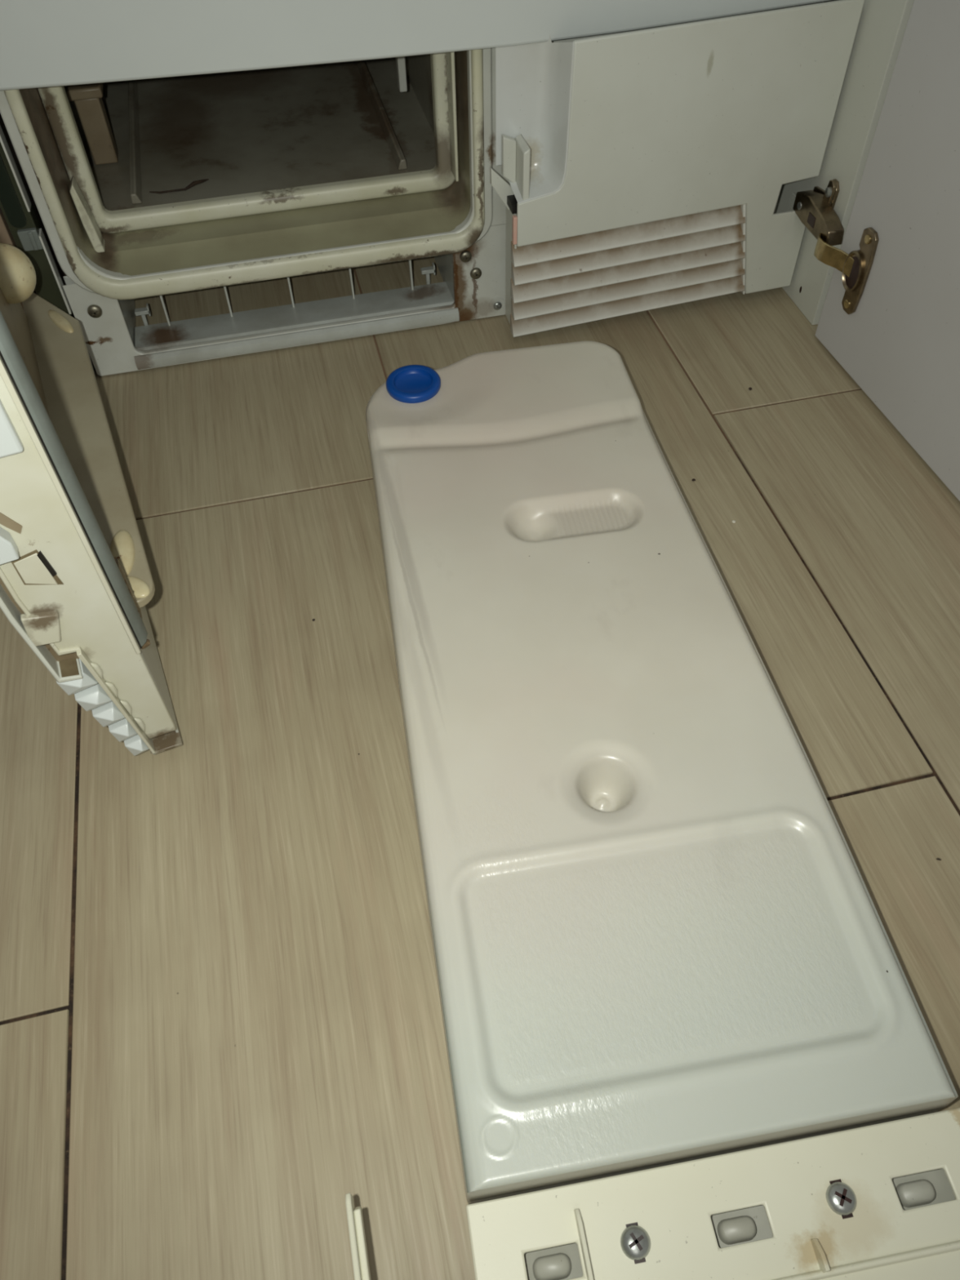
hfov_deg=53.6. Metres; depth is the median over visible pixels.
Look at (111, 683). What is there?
grille
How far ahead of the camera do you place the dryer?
0.69 m
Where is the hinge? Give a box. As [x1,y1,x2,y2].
[841,226,878,314]
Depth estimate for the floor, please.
0.53 m
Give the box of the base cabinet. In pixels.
[775,0,959,501]
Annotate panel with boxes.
[0,113,66,311]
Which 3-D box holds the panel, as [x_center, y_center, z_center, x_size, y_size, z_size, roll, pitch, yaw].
[-0.417,-0.644,0.645,0.032,0.740,0.545,-11,52,-8]
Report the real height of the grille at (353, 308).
0.087 m
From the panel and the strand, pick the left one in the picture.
the panel
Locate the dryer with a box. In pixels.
[0,0,864,755]
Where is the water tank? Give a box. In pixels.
[345,341,959,1279]
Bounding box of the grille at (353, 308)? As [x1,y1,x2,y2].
[118,253,453,346]
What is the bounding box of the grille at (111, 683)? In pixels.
[75,647,155,755]
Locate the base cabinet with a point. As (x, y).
(877, 269)
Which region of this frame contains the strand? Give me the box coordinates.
[149,178,208,193]
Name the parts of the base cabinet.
hinge arm, panel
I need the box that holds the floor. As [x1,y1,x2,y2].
[0,256,959,1279]
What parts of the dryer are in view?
hinge knob, louvre blade, panel, louvre blade, louvre blade, louvre blade, guide rail, louvre blade, frame plate, sill, guide rail, panel, frame post, latch arm, casing, vent door, slat frame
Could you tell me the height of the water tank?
0.068 m

